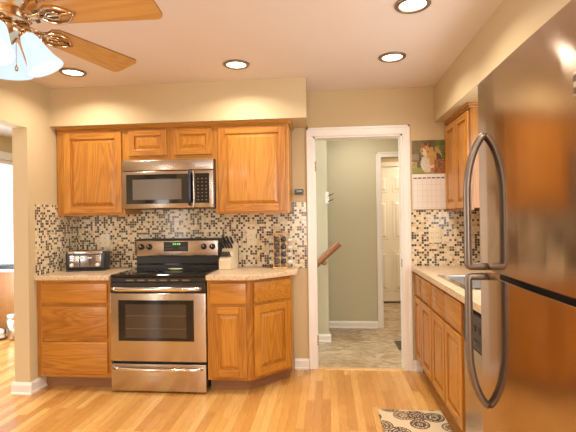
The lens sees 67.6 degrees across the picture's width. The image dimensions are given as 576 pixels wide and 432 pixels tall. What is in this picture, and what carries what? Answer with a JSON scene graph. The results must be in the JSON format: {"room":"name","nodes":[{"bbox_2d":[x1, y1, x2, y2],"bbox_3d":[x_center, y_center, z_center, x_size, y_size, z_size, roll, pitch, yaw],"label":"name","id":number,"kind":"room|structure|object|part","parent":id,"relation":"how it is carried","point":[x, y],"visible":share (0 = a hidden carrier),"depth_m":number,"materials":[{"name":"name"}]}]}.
{"room":"kitchen","nodes":[
{"label":"kitchen","id":0,"kind":"room"},
{"bbox_2d":[0,135,11,160],"bbox_3d":[-4.077,0.179,2.035,0.100,2.465,9.100,-1,0,5],"label":"wall","id":1,"kind":"structure","parent":0,"point":[5,142],"depth_m":5.65,"materials":[{"name":"beige paint"}]},
{"bbox_2d":[0,151,11,160],"bbox_3d":[-3.796,0.189,4.419,0.020,2.060,3.500,-1,0,5],"label":"dining window","id":2,"kind":"structure","parent":1,"relation":"in","point":[3,155],"depth_m":5.62,"materials":[{"name":"white paint"}]},
{"bbox_2d":[0,159,11,165],"bbox_3d":[-3.856,0.189,4.424,0.060,1.860,3.300,-1,0,5],"label":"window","id":3,"kind":"structure","parent":1,"relation":"in","point":[5,162],"depth_m":5.68,"materials":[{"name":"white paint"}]},
{"bbox_2d":[0,79,60,381],"bbox_3d":[-2.337,0.149,0.683,0.125,2.465,6.730,-1,0,5],"label":"wall","id":4,"kind":"structure","parent":0,"point":[24,104],"depth_m":3.37,"materials":[{"name":"beige paint"}]},
{"bbox_2d":[11,376,46,394],"bbox_3d":[-2.042,1.345,3.682,0.167,0.092,0.696,-1,0,5],"label":"baseboard","id":5,"kind":"structure","parent":4,"relation":"attached to","point":[17,388],"depth_m":3.35,"materials":[{"name":"white paint"}]},
{"bbox_2d":[35,204,78,275],"bbox_3d":[-1.988,0.198,3.727,0.008,0.583,0.587,-1,0,5],"label":"backsplash","id":6,"kind":"structure","parent":4,"relation":"attached to","point":[55,235],"depth_m":3.64,"materials":[{"name":"tile"}]},
{"bbox_2d":[49,77,308,130],"bbox_3d":[-0.918,-0.931,3.734,2.170,0.319,0.400,-1,0,5],"label":"soffit","id":7,"kind":"structure","parent":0,"point":[284,98],"depth_m":3.53,"materials":[{"name":"beige paint"}]},
{"bbox_2d":[0,302,461,431],"bbox_3d":[-0.638,1.389,2.114,6.900,0.050,9.900,-1,0,5],"label":"floor","id":8,"kind":"structure","parent":0,"point":[314,400],"depth_m":3.17,"materials":[{"name":"brown wood"}]},
{"bbox_2d":[0,328,5,338],"bbox_3d":[-3.417,1.348,4.932,0.359,0.130,0.250,-1,0,5],"label":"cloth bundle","id":9,"kind":"object","parent":8,"relation":"on","point":[2,331],"visible":0.98,"depth_m":4.91,"materials":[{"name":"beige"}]},
{"bbox_2d":[0,269,13,328],"bbox_3d":[-3.232,1.025,5.443,0.870,0.780,0.650,-1,0,5],"label":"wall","id":10,"kind":"structure","parent":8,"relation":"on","point":[6,275],"depth_m":5.16,"materials":[{"name":"orange paint"}]},
{"bbox_2d":[0,264,13,268],"bbox_3d":[-3.428,0.620,5.287,0.380,0.034,0.220,-1,0,5],"label":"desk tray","id":11,"kind":"object","parent":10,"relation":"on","point":[2,266],"visible":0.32,"depth_m":5.18,"materials":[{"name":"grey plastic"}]},
{"bbox_2d":[5,312,13,340],"bbox_3d":[-3.133,1.259,4.957,0.208,0.305,0.208,-1,0,5],"label":"vase","id":12,"kind":"object","parent":8,"relation":"on","point":[9,317],"visible":0.41,"depth_m":4.87,"materials":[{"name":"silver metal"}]},
{"bbox_3d":[-3.135,1.136,4.957,0.208,0.058,0.208,-1,0,5],"label":"lid","id":13,"kind":"part","parent":12,"relation":"part of","materials":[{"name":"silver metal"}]},
{"bbox_2d":[37,280,112,386],"bbox_3d":[-1.674,0.948,3.692,0.617,0.874,0.590,-1,0,5],"label":"base cabinet","id":14,"kind":"object","parent":8,"relation":"on","point":[73,317],"visible":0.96,"depth_m":3.40,"materials":[{"name":"brown wood"}]},
{"bbox_3d":[-1.694,0.611,3.409,0.544,0.158,0.020,-1,0,5],"label":"drawer","id":15,"kind":"part","parent":14,"relation":"part of","materials":[{"name":"brown wood"}]},
{"bbox_3d":[-1.691,0.842,3.408,0.544,0.257,0.020,-1,0,5],"label":"drawer","id":16,"kind":"part","parent":14,"relation":"part of","materials":[{"name":"brown wood"}]},
{"bbox_3d":[-1.687,1.120,3.407,0.544,0.248,0.020,-1,0,5],"label":"drawer","id":17,"kind":"part","parent":14,"relation":"part of","materials":[{"name":"brown wood"}]},
{"bbox_2d":[34,267,136,280],"bbox_3d":[-1.681,0.490,3.686,0.616,0.038,0.609,-1,0,5],"label":"countertop","id":18,"kind":"structure","parent":14,"relation":"on","point":[62,275],"depth_m":3.41,"materials":[{"name":"stone"}]},
{"bbox_2d":[66,249,109,271],"bbox_3d":[-1.739,0.385,3.738,0.326,0.174,0.196,-1,0,-7],"label":"toaster","id":19,"kind":"object","parent":18,"relation":"on","point":[76,260],"visible":1,"depth_m":3.67,"materials":[{"name":"grey metal"}]},
{"bbox_3d":[-1.729,0.386,3.669,0.266,0.104,0.014,-1,0,-7],"label":"plate","id":20,"kind":"part","parent":19,"relation":"part of","materials":[{"name":"silver metal"}]},
{"bbox_3d":[-1.741,0.313,3.741,0.286,0.026,0.154,-1,0,-7],"label":"plate","id":21,"kind":"part","parent":19,"relation":"part of","materials":[{"name":"silver metal"}]},
{"bbox_2d":[110,238,221,392],"bbox_3d":[-0.986,0.788,3.597,0.766,1.175,0.649,-1,0,5],"label":"range","id":22,"kind":"object","parent":8,"relation":"on","point":[158,313],"visible":0.97,"depth_m":3.34,"materials":[{"name":"silver metal"}]},
{"bbox_3d":[-1.301,0.275,3.794,0.052,0.052,0.025,-1,0,5],"label":"knob","id":23,"kind":"part","parent":22,"relation":"part of","materials":[{"name":"black plastic"}]},
{"bbox_3d":[-1.025,0.562,3.309,0.736,0.034,0.067,-1,0,5],"label":"handle","id":24,"kind":"part","parent":22,"relation":"part of","materials":[{"name":"silver metal"}]},
{"bbox_3d":[-1.007,1.181,3.309,0.714,0.026,0.055,-1,0,5],"label":"handle","id":25,"kind":"part","parent":22,"relation":"part of","materials":[{"name":"silver metal"}]},
{"bbox_3d":[-1.012,0.557,3.351,0.766,0.081,0.034,-1,0,5],"label":"door trim","id":26,"kind":"part","parent":22,"relation":"part of","materials":[{"name":"black plastic"}]},
{"bbox_3d":[-1.002,1.254,3.345,0.758,0.212,0.035,-1,0,5],"label":"warming drawer","id":27,"kind":"part","parent":22,"relation":"part of","materials":[{"name":"silver metal"}]},
{"bbox_3d":[-1.008,0.864,3.347,0.766,0.530,0.035,-1,0,5],"label":"oven door","id":28,"kind":"part","parent":22,"relation":"part of","materials":[{"name":"silver metal"}]},
{"bbox_2d":[111,268,218,276],"bbox_3d":[-0.994,0.467,3.566,0.766,0.023,0.451,-1,0,5],"label":"cooktop","id":29,"kind":"object","parent":22,"relation":"in","point":[137,272],"depth_m":3.45,"materials":[{"name":"black glass"}]},
{"bbox_3d":[-0.976,0.283,3.786,0.742,0.141,0.022,-1,0,5],"label":"control panel","id":30,"kind":"part","parent":22,"relation":"part of","materials":[{"name":"silver metal"}]},
{"bbox_2d":[207,275,293,389],"bbox_3d":[-0.282,0.928,3.566,0.628,0.874,0.595,-1,0,5],"label":"base cabinet","id":31,"kind":"object","parent":8,"relation":"on","point":[250,323],"visible":0.98,"depth_m":3.31,"materials":[{"name":"brown wood"}]},
{"bbox_3d":[-0.459,0.593,3.295,0.282,0.158,0.020,-1,0,5],"label":"drawer","id":32,"kind":"part","parent":31,"relation":"part of","materials":[{"name":"brown wood"}]},
{"bbox_3d":[-0.454,0.966,3.293,0.282,0.541,0.020,-1,0,5],"label":"door","id":33,"kind":"part","parent":31,"relation":"part of","materials":[{"name":"brown wood"}]},
{"bbox_3d":[-0.454,0.966,3.294,0.174,0.433,0.018,-1,0,5],"label":"raised panel","id":34,"kind":"part","parent":31,"relation":"part of","materials":[{"name":"brown wood"}]},
{"bbox_2d":[205,266,298,280],"bbox_3d":[-0.266,0.470,3.551,0.674,0.038,0.616,-1,0,5],"label":"countertop","id":35,"kind":"structure","parent":31,"relation":"on","point":[243,273],"depth_m":3.41,"materials":[{"name":"stone"}]},
{"bbox_2d":[219,241,237,269],"bbox_3d":[-0.515,0.338,3.726,0.108,0.233,0.163,-1,0,18],"label":"knife block","id":36,"kind":"object","parent":35,"relation":"on","point":[226,263],"visible":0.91,"depth_m":3.69,"materials":[{"name":"beige wood"}]},
{"bbox_2d":[272,233,289,268],"bbox_3d":[-0.059,0.297,3.705,0.132,0.302,0.132,-1,0,8],"label":"spice rack","id":37,"kind":"object","parent":35,"relation":"on","point":[281,266],"visible":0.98,"depth_m":3.65,"materials":[{"name":"brown wood"}]},
{"bbox_3d":[-0.124,0.297,3.657,0.006,0.276,0.006,-1,0,8],"label":"corner post","id":38,"kind":"part","parent":37,"relation":"part of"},
{"bbox_3d":[-0.061,0.152,3.706,0.128,0.012,0.128,-1,0,8],"label":"plate","id":39,"kind":"part","parent":37,"relation":"part of","materials":[{"name":"brown wood"}]},
{"bbox_3d":[-0.125,0.589,3.413,0.359,0.158,0.020,-1,0,-40],"label":"drawer","id":40,"kind":"part","parent":31,"relation":"part of","materials":[{"name":"brown wood"}]},
{"bbox_3d":[-0.119,0.962,3.411,0.359,0.541,0.020,-1,0,-40],"label":"door","id":41,"kind":"part","parent":31,"relation":"part of","materials":[{"name":"brown wood"}]},
{"bbox_3d":[-0.120,0.962,3.411,0.251,0.433,0.018,-1,0,-40],"label":"raised panel","id":42,"kind":"part","parent":31,"relation":"part of","materials":[{"name":"brown wood"}]},
{"bbox_2d":[394,341,400,349],"bbox_3d":[1.213,1.345,4.478,0.170,0.008,0.310,-1,0,5],"label":"floor vent","id":43,"kind":"object","parent":8,"relation":"in","point":[398,343],"visible":0.42,"depth_m":4.50,"materials":[{"name":"brown"}]},
{"bbox_2d":[378,409,452,431],"bbox_3d":[0.801,1.340,2.585,0.430,0.010,0.765,-1,0,5],"label":"floor mat","id":44,"kind":"object","parent":8,"relation":"on","point":[391,420],"visible":1,"depth_m":2.80,"materials":[{"name":"beige fabric"}]},
{"bbox_2d":[414,273,433,383],"bbox_3d":[1.375,0.904,3.397,0.615,0.874,0.604,-1,0,5],"label":"base cabinet","id":45,"kind":"object","parent":8,"relation":"on","point":[423,320],"visible":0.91,"depth_m":3.39,"materials":[{"name":"brown wood"}]},
{"bbox_3d":[1.089,0.581,3.590,0.020,0.170,0.245,-1,0,5],"label":"drawer","id":46,"kind":"part","parent":45,"relation":"part of","materials":[{"name":"brown wood"}]},
{"bbox_3d":[1.095,0.951,3.589,0.020,0.530,0.245,-1,0,5],"label":"door","id":47,"kind":"part","parent":45,"relation":"part of","materials":[{"name":"brown wood"}]},
{"bbox_3d":[1.095,0.951,3.589,0.018,0.438,0.153,-1,0,5],"label":"raised panel","id":48,"kind":"part","parent":45,"relation":"part of","materials":[{"name":"brown wood"}]},
{"bbox_3d":[1.062,0.580,3.297,0.020,0.170,0.315,-1,0,5],"label":"drawer","id":49,"kind":"part","parent":45,"relation":"part of","materials":[{"name":"brown wood"}]},
{"bbox_3d":[1.067,0.950,3.295,0.020,0.530,0.315,-1,0,5],"label":"door","id":50,"kind":"part","parent":45,"relation":"part of","materials":[{"name":"brown wood"}]},
{"bbox_3d":[1.068,0.950,3.295,0.018,0.438,0.223,-1,0,5],"label":"raised panel","id":51,"kind":"part","parent":45,"relation":"part of","materials":[{"name":"brown wood"}]},
{"bbox_2d":[431,284,465,431],"bbox_3d":[1.313,0.902,2.733,0.615,0.874,0.729,-1,0,5],"label":"base cabinet","id":52,"kind":"object","parent":8,"relation":"on","point":[448,361],"visible":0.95,"depth_m":2.67,"materials":[{"name":"brown wood"}]},
{"bbox_3d":[1.030,0.579,2.943,0.020,0.170,0.335,-1,0,5],"label":"false drawer","id":53,"kind":"part","parent":52,"relation":"part of","materials":[{"name":"brown wood"}]},
{"bbox_3d":[1.035,0.949,2.942,0.020,0.530,0.335,-1,0,5],"label":"door","id":54,"kind":"part","parent":52,"relation":"part of","materials":[{"name":"brown wood"}]},
{"bbox_3d":[1.036,0.949,2.942,0.018,0.438,0.243,-1,0,5],"label":"raised panel","id":55,"kind":"part","parent":52,"relation":"part of","materials":[{"name":"brown wood"}]},
{"bbox_3d":[1.035,0.853,2.759,0.018,0.769,0.729,-1,0,5],"label":"frame","id":56,"kind":"part","parent":52,"relation":"part of","materials":[{"name":"brown wood"}]},
{"bbox_3d":[0.997,0.578,2.590,0.020,0.170,0.345,-1,0,5],"label":"false drawer","id":57,"kind":"part","parent":52,"relation":"part of","materials":[{"name":"brown wood"}]},
{"bbox_3d":[1.003,0.948,2.588,0.018,0.438,0.253,-1,0,5],"label":"raised panel","id":58,"kind":"part","parent":52,"relation":"part of","materials":[{"name":"brown wood"}]},
{"bbox_3d":[1.002,0.948,2.588,0.020,0.530,0.345,-1,0,5],"label":"door","id":59,"kind":"part","parent":52,"relation":"part of","materials":[{"name":"brown wood"}]},
{"bbox_2d":[463,307,482,431],"bbox_3d":[1.246,0.901,2.062,0.626,0.872,0.606,-1,0,5],"label":"dishwasher","id":60,"kind":"object","parent":8,"relation":"on","point":[473,407],"visible":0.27,"depth_m":2.21,"materials":[{"name":"grey metal"}]},
{"bbox_3d":[0.969,0.592,2.089,0.050,0.178,0.598,-1,0,5],"label":"control panel","id":61,"kind":"part","parent":60,"relation":"part of","materials":[{"name":"grey plastic"}]},
{"bbox_3d":[0.976,0.958,2.087,0.046,0.545,0.598,-1,0,5],"label":"door","id":62,"kind":"part","parent":60,"relation":"part of","materials":[{"name":"silver metal"}]},
{"bbox_2d":[463,0,575,431],"bbox_3d":[1.007,0.427,1.074,0.886,1.818,0.777,-1,0,5],"label":"refrigerator","id":63,"kind":"object","parent":8,"relation":"on","point":[525,141],"visible":1,"depth_m":1.12,"materials":[{"name":"grey metal"}]},
{"bbox_3d":[0.627,-0.049,1.440,0.077,0.460,0.030,-1,0,5],"label":"handle","id":64,"kind":"part","parent":63,"relation":"part of","materials":[{"name":"grey metal"}]},
{"bbox_3d":[0.634,0.416,1.438,0.077,0.452,0.030,-1,0,5],"label":"handle","id":65,"kind":"part","parent":63,"relation":"part of","materials":[{"name":"grey metal"}]},
{"bbox_3d":[0.657,-0.141,1.108,0.068,0.636,0.777,-1,0,5],"label":"freezer door","id":66,"kind":"part","parent":63,"relation":"part of","materials":[{"name":"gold metal"}]},
{"bbox_3d":[0.669,0.730,1.104,0.068,1.071,0.777,-1,0,5],"label":"door","id":67,"kind":"part","parent":63,"relation":"part of","materials":[{"name":"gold metal"}]},
{"bbox_3d":[1.211,0.898,1.626,0.615,0.874,0.257,-1,0,5],"label":"cabinet","id":68,"kind":"object","parent":8,"relation":"on","visible":0},
{"bbox_2d":[412,266,492,313],"bbox_3d":[1.286,0.444,2.602,0.635,0.038,2.221,-1,0,5],"label":"countertop","id":69,"kind":"structure","parent":68,"relation":"on","point":[430,273],"depth_m":3.07,"materials":[{"name":"stone"}]},
{"bbox_2d":[438,275,480,289],"bbox_3d":[1.268,0.512,2.768,0.440,0.185,0.630,-1,0,5],"label":"sink","id":70,"kind":"object","parent":69,"relation":"in","point":[458,280],"visible":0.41,"depth_m":3.02,"materials":[{"name":"silver metal"}]},
{"bbox_2d":[448,276,480,287],"bbox_3d":[1.268,0.515,2.768,0.340,0.180,0.530,-1,0,5],"label":"basin","id":71,"kind":"object","parent":70,"relation":"in","point":[459,279],"depth_m":3.03,"materials":[{"name":"silver metal"}]},
{"bbox_2d":[0,0,502,137],"bbox_3d":[-0.673,-1.126,2.125,6.900,0.050,9.900,-1,0,5],"label":"ceiling","id":72,"kind":"structure","parent":0,"point":[337,45],"depth_m":2.73,"materials":[{"name":"paint"}]},
{"bbox_2d":[59,68,86,76],"bbox_3d":[-1.616,-1.077,3.232,0.188,0.012,0.188,-1,0,5],"label":"recessed light","id":73,"kind":"object","parent":72,"relation":"in","point":[72,72],"visible":0.99,"depth_m":3.23,"materials":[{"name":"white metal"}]},
{"bbox_2d":[0,0,161,79],"bbox_3d":[-1.022,-0.813,1.588,1.124,0.568,1.163,-1,0,5],"label":"ceiling fan","id":74,"kind":"object","parent":72,"relation":"hanging from","point":[16,16],"visible":1,"depth_m":1.59,"materials":[{"name":"brown wood"}]},
{"bbox_3d":[-1.006,-0.610,1.476,0.132,0.162,0.140,-1,0,5],"label":"lamp shade","id":75,"kind":"part","parent":74,"relation":"part of","materials":[{"name":"white glass"}]},
{"bbox_3d":[-1.025,-0.601,1.623,0.014,0.111,0.014,-1,0,5],"label":"pull chain","id":76,"kind":"part","parent":74,"relation":"part of","materials":[{"name":"gold metal"}]},
{"bbox_3d":[-1.100,-0.608,1.716,0.132,0.162,0.140,-1,0,5],"label":"lamp shade","id":77,"kind":"part","parent":74,"relation":"part of","materials":[{"name":"white glass"}]},
{"bbox_3d":[-0.988,-0.687,1.623,0.063,0.058,0.052,-1,0,5],"label":"lamp arm","id":78,"kind":"part","parent":74,"relation":"part of","materials":[{"name":"gold metal"}]},
{"bbox_3d":[-0.933,-0.610,1.643,0.140,0.162,0.132,-1,0,5],"label":"lamp shade","id":79,"kind":"part","parent":74,"relation":"part of","materials":[{"name":"white glass"}]},
{"bbox_3d":[-0.890,-0.739,1.939,0.154,0.007,0.430,-13,-6,25],"label":"blade","id":80,"kind":"part","parent":74,"relation":"part of","materials":[{"name":"brown wood"}]},
{"bbox_3d":[-0.678,-0.744,1.545,0.430,0.007,0.154,-1,-11,8],"label":"blade","id":81,"kind":"part","parent":74,"relation":"part of","materials":[{"name":"brown wood"}]},
{"bbox_2d":[223,59,248,69],"bbox_3d":[-0.375,-1.095,3.117,0.188,0.012,0.188,-1,0,5],"label":"recessed light","id":82,"kind":"object","parent":72,"relation":"in","point":[234,64],"visible":1,"depth_m":3.12,"materials":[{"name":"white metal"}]},
{"bbox_2d":[378,52,405,62],"bbox_3d":[0.730,-1.111,3.015,0.188,0.012,0.188,-1,0,5],"label":"recessed light","id":83,"kind":"object","parent":72,"relation":"in","point":[390,57],"visible":1,"depth_m":3.01,"materials":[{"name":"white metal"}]},
{"bbox_2d":[394,0,430,13],"bbox_3d":[0.658,-1.113,2.271,0.188,0.012,0.188,-1,0,5],"label":"recessed light","id":84,"kind":"object","parent":72,"relation":"in","point":[406,6],"visible":1,"depth_m":2.28,"materials":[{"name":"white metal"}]},
{"bbox_2d":[316,141,328,333],"bbox_3d":[-0.311,0.138,4.772,1.496,2.465,0.114,-1,0,5],"label":"wall","id":85,"kind":"structure","parent":0,"point":[321,150],"depth_m":4.65,"materials":[{"name":"green paint"}]},
{"bbox_2d":[317,241,340,267],"bbox_3d":[0.166,0.644,4.625,0.823,0.749,0.088,-1,0,5],"label":"handrail","id":86,"kind":"object","parent":85,"relation":"attached to","point":[321,260],"visible":0.45,"depth_m":4.56,"materials":[{"name":"brown wood"}]},
{"bbox_2d":[325,192,333,202],"bbox_3d":[0.446,-0.198,4.622,0.093,0.125,0.029,-1,0,36],"label":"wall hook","id":87,"kind":"object","parent":85,"relation":"attached to","point":[326,193],"visible":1,"depth_m":4.63,"materials":[{"name":"white plastic"}]},
{"bbox_3d":[0.423,-0.198,4.639,0.036,0.125,0.016,-1,0,5],"label":"plate","id":88,"kind":"part","parent":87,"relation":"part of","materials":[{"name":"white plastic"}]},
{"bbox_2d":[318,321,377,342],"bbox_3d":[0.169,1.323,4.956,1.783,0.085,0.620,-1,0,5],"label":"baseboard","id":89,"kind":"structure","parent":85,"relation":"attached to","point":[326,338],"depth_m":5.19,"materials":[{"name":"white paint"}]},
{"bbox_2d":[326,138,397,320],"bbox_3d":[0.991,0.122,5.253,4.000,2.465,0.115,-1,0,5],"label":"wall","id":90,"kind":"structure","parent":0,"point":[351,164],"depth_m":5.21,"materials":[{"name":"green paint"}]},
{"bbox_2d":[375,152,397,328],"bbox_3d":[1.537,0.286,5.192,0.929,2.122,0.135,-1,0,5],"label":"hall doorway","id":91,"kind":"structure","parent":90,"relation":"in","point":[378,155],"depth_m":5.17,"materials":[{"name":"white paint"}]},
{"bbox_2d":[292,87,447,370],"bbox_3d":[-0.127,0.132,3.918,3.980,2.465,0.120,-1,0,5],"label":"wall","id":92,"kind":"structure","parent":0,"point":[414,107],"depth_m":3.80,"materials":[{"name":"beige paint"}]},
{"bbox_2d":[57,129,140,215],"bbox_3d":[-1.676,-0.367,3.828,0.606,0.731,0.331,-1,0,5],"label":"upper cabinet","id":93,"kind":"object","parent":92,"relation":"attached to","point":[89,163],"visible":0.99,"depth_m":3.67,"materials":[{"name":"brown wood"}]},
{"bbox_3d":[-1.666,-0.367,3.671,0.515,0.691,0.020,-1,0,5],"label":"door","id":94,"kind":"part","parent":93,"relation":"part of","materials":[{"name":"brown wood"}]},
{"bbox_3d":[-1.666,-0.367,3.671,0.407,0.583,0.018,-1,0,5],"label":"raised panel","id":95,"kind":"part","parent":93,"relation":"part of","materials":[{"name":"brown wood"}]},
{"bbox_2d":[124,126,215,160],"bbox_3d":[-0.985,-0.606,3.764,0.787,0.273,0.331,-1,0,5],"label":"upper cabinet","id":96,"kind":"object","parent":92,"relation":"attached to","point":[180,142],"visible":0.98,"depth_m":3.61,"materials":[{"name":"brown wood"}]},
{"bbox_3d":[-1.185,-0.618,3.627,0.334,0.221,0.020,-1,0,5],"label":"door","id":97,"kind":"part","parent":96,"relation":"part of","materials":[{"name":"brown wood"}]},
{"bbox_3d":[-1.184,-0.618,3.628,0.238,0.125,0.018,-1,0,5],"label":"raised panel","id":98,"kind":"part","parent":96,"relation":"part of","materials":[{"name":"brown wood"}]},
{"bbox_2d":[122,158,215,209],"bbox_3d":[-0.984,-0.264,3.713,0.780,0.405,0.432,-1,0,5],"label":"microwave oven","id":99,"kind":"object","parent":96,"relation":"attached to","point":[172,184],"visible":0.97,"depth_m":3.55,"materials":[{"name":"grey metal"}]},
{"bbox_3d":[-1.076,-0.217,3.573,0.620,0.307,0.034,-1,0,5],"label":"door","id":100,"kind":"part","parent":99,"relation":"part of","materials":[{"name":"silver metal"}]},
{"bbox_3d":[-0.801,-0.228,3.506,0.028,0.295,0.055,-1,0,5],"label":"handle","id":101,"kind":"part","parent":99,"relation":"part of","materials":[{"name":"grey"}]},
{"bbox_3d":[-0.687,-0.223,3.537,0.157,0.307,0.034,-1,0,5],"label":"control panel","id":102,"kind":"part","parent":99,"relation":"part of","materials":[{"name":"silver metal"}]},
{"bbox_3d":[-0.795,-0.623,3.591,0.328,0.221,0.020,-1,0,5],"label":"door","id":103,"kind":"part","parent":96,"relation":"part of","materials":[{"name":"brown wood"}]},
{"bbox_3d":[-0.795,-0.623,3.591,0.232,0.125,0.018,-1,0,5],"label":"raised panel","id":104,"kind":"part","parent":96,"relation":"part of","materials":[{"name":"brown wood"}]},
{"bbox_2d":[78,202,307,267],"bbox_3d":[-0.898,0.184,3.925,2.143,0.583,0.008,-1,0,5],"label":"backsplash","id":105,"kind":"structure","parent":92,"relation":"attached to","point":[124,230],"depth_m":3.91,"materials":[{"name":"tile"}]},
{"bbox_2d":[101,234,109,246],"bbox_3d":[-1.694,0.227,3.987,0.080,0.125,0.014,-1,0,5],"label":"wall outlet","id":106,"kind":"object","parent":105,"relation":"attached to","point":[105,238],"visible":1,"depth_m":3.99,"materials":[{"name":"beige plastic"}]},
{"bbox_2d":[247,230,255,244],"bbox_3d":[-0.331,0.192,3.863,0.082,0.140,0.010,-1,0,5],"label":"wall outlet","id":107,"kind":"object","parent":105,"relation":"attached to","point":[251,234],"visible":1,"depth_m":3.86,"materials":[{"name":"beige plastic"}]},
{"bbox_2d":[215,124,292,213],"bbox_3d":[-0.284,-0.386,3.699,0.612,0.733,0.331,-1,0,5],"label":"upper cabinet","id":108,"kind":"object","parent":92,"relation":"attached to","point":[254,162],"visible":1,"depth_m":3.54,"materials":[{"name":"brown wood"}]},
{"bbox_2d":[55,120,293,131],"bbox_3d":[-0.971,-0.756,3.761,2.034,0.026,0.334,-1,0,5],"label":"crown molding","id":109,"kind":"structure","parent":108,"relation":"attached to","point":[289,122],"depth_m":3.60,"materials":[{"name":"brown wood"}]},
{"bbox_3d":[-0.298,-0.389,3.545,0.452,0.596,0.018,-1,0,5],"label":"raised panel","id":110,"kind":"part","parent":108,"relation":"part of","materials":[{"name":"brown wood"}]},
{"bbox_2d":[295,189,303,194],"bbox_3d":[0.099,-0.214,3.824,0.076,0.046,0.028,-1,0,5],"label":"wall thermostat","id":111,"kind":"object","parent":92,"relation":"attached to","point":[297,191],"visible":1,"depth_m":3.81,"materials":[{"name":"grey plastic"}]},
{"bbox_2d":[295,358,422,371],"bbox_3d":[0.615,1.307,3.775,1.110,0.092,0.021,-1,0,5],"label":"baseboard","id":112,"kind":"structure","parent":92,"relation":"attached to","point":[300,363],"depth_m":3.81,"materials":[{"name":"white paint"}]},
{"bbox_2d":[306,124,412,370],"bbox_3d":[0.630,0.282,3.842,0.901,2.142,0.150,-1,0,5],"label":"door frame","id":113,"kind":"structure","parent":92,"relation":"in","point":[402,132],"depth_m":3.79,"materials":[{"name":"white paint"}]},
{"bbox_2d":[411,140,445,208],"bbox_3d":[1.224,-0.360,3.731,0.289,0.598,0.005,-1,0,5],"label":"wall calendar","id":114,"kind":"object","parent":92,"relation":"attached to","point":[428,156],"visible":0.99,"depth_m":3.73,"materials":[{"name":"beige paper"}]},
{"bbox_2d":[412,140,444,173],"bbox_3d":[1.222,-0.513,3.730,0.289,0.291,0.001,-1,0,5],"label":"photo","id":115,"kind":"object","parent":114,"relation":"attached to","point":[428,156],"depth_m":3.73},
{"bbox_2d":[411,209,479,265],"bbox_3d":[1.393,0.195,3.713,0.638,0.495,0.008,-1,0,5],"label":"backsplash","id":116,"kind":"structure","parent":92,"relation":"in","point":[450,252],"depth_m":3.71,"materials":[{"name":"tile"}]},
{"bbox_2d":[429,227,440,242],"bbox_3d":[1.268,0.165,3.715,0.102,0.133,0.010,-1,0,5],"label":"wall outlet","id":117,"kind":"object","parent":116,"relation":"attached to","point":[434,232],"visible":1,"depth_m":3.71,"materials":[{"name":"beige plastic"}]},
{"bbox_2d":[444,102,479,210],"bbox_3d":[1.495,-0.430,3.377,0.351,0.768,0.642,-1,0,5],"label":"upper cabinet","id":118,"kind":"object","parent":92,"relation":"attached to","point":[461,129],"visible":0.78,"depth_m":3.29,"materials":[{"name":"brown wood"}]},
{"bbox_3d":[1.348,-0.411,3.552,0.020,0.702,0.290,-1,0,5],"label":"door","id":119,"kind":"part","parent":118,"relation":"part of","materials":[{"name":"brown wood"}]},
{"bbox_3d":[1.349,-0.411,3.552,0.018,0.610,0.198,-1,0,5],"label":"raised panel","id":120,"kind":"part","parent":118,"relation":"part of","materials":[{"name":"brown wood"}]},
{"bbox_3d":[1.353,-0.411,3.401,0.018,0.735,0.620,-1,0,5],"label":"frame","id":121,"kind":"part","parent":118,"relation":"part of","materials":[{"name":"brown wood"}]},
{"bbox_3d":[1.490,-0.798,3.378,0.351,0.032,0.642,-1,0,5],"label":"crown molding","id":122,"kind":"part","parent":118,"relation":"part of","materials":[{"name":"brown wood"}]},
{"bbox_3d":[1.321,-0.412,3.252,0.018,0.610,0.201,-1,0,5],"label":"raised panel","id":123,"kind":"part","parent":118,"relation":"part of","materials":[{"name":"brown wood"}]},
{"bbox_3d":[1.320,-0.412,3.252,0.020,0.702,0.293,-1,0,5],"label":"door","id":124,"kind":"part","parent":118,"relation":"part of","materials":[{"name":"brown wood"}]},
{"bbox_2d":[381,158,400,301],"bbox_3d":[1.915,0.113,6.019,2.500,2.465,1.580,-1,0,5],"label":"wall","id":125,"kind":"structure","parent":0,"point":[384,159],"depth_m":6.74,"materials":[{"name":"beige paint"}]},
{"bbox_2d":[381,162,398,166],"bbox_3d":[1.599,0.258,6.700,1.020,2.190,0.080,-1,0,5],"label":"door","id":126,"kind":"structure","parent":125,"relation":"in","point":[383,164],"depth_m":6.67,"materials":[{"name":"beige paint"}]},
{"bbox_2d":[381,167,400,300],"bbox_3d":[1.596,0.280,6.666,0.860,2.085,0.108,-1,0,5],"label":"door","id":127,"kind":"structure","parent":125,"relation":"in","point":[390,225],"depth_m":6.68,"materials":[{"name":"beige paint"}]},
{"bbox_3d":[1.399,-0.502,6.693,0.309,0.279,0.016,-1,0,5],"label":"panel","id":128,"kind":"part","parent":127,"relation":"part of","materials":[{"name":"beige paint"}]},
{"bbox_3d":[1.407,0.063,6.691,0.309,0.609,0.016,-1,0,5],"label":"panel","id":129,"kind":"part","parent":127,"relation":"part of","materials":[{"name":"beige paint"}]},
{"bbox_3d":[1.418,0.855,6.687,0.309,0.624,0.016,-1,0,5],"label":"panel","id":130,"kind":"part","parent":127,"relation":"part of","materials":[{"name":"beige paint"}]},
{"bbox_3d":[1.772,-0.508,6.658,0.309,0.279,0.016,-1,0,5],"label":"panel","id":131,"kind":"part","parent":127,"relation":"part of","materials":[{"name":"beige paint"}]},
{"bbox_3d":[1.780,0.057,6.656,0.309,0.609,0.016,-1,0,5],"label":"panel","id":132,"kind":"part","parent":127,"relation":"part of","materials":[{"name":"beige paint"}]},
{"bbox_3d":[1.792,0.850,6.652,0.309,0.624,0.016,-1,0,5],"label":"panel","id":133,"kind":"part","parent":127,"relation":"part of","materials":[{"name":"beige paint"}]},
{"bbox_2d":[434,0,570,122],"bbox_3d":[1.257,-0.977,1.308,0.430,0.310,4.830,-1,0,5],"label":"soffit","id":134,"kind":"structure","parent":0,"point":[513,22],"depth_m":2.46,"materials":[{"name":"beige paint"}]}
]}

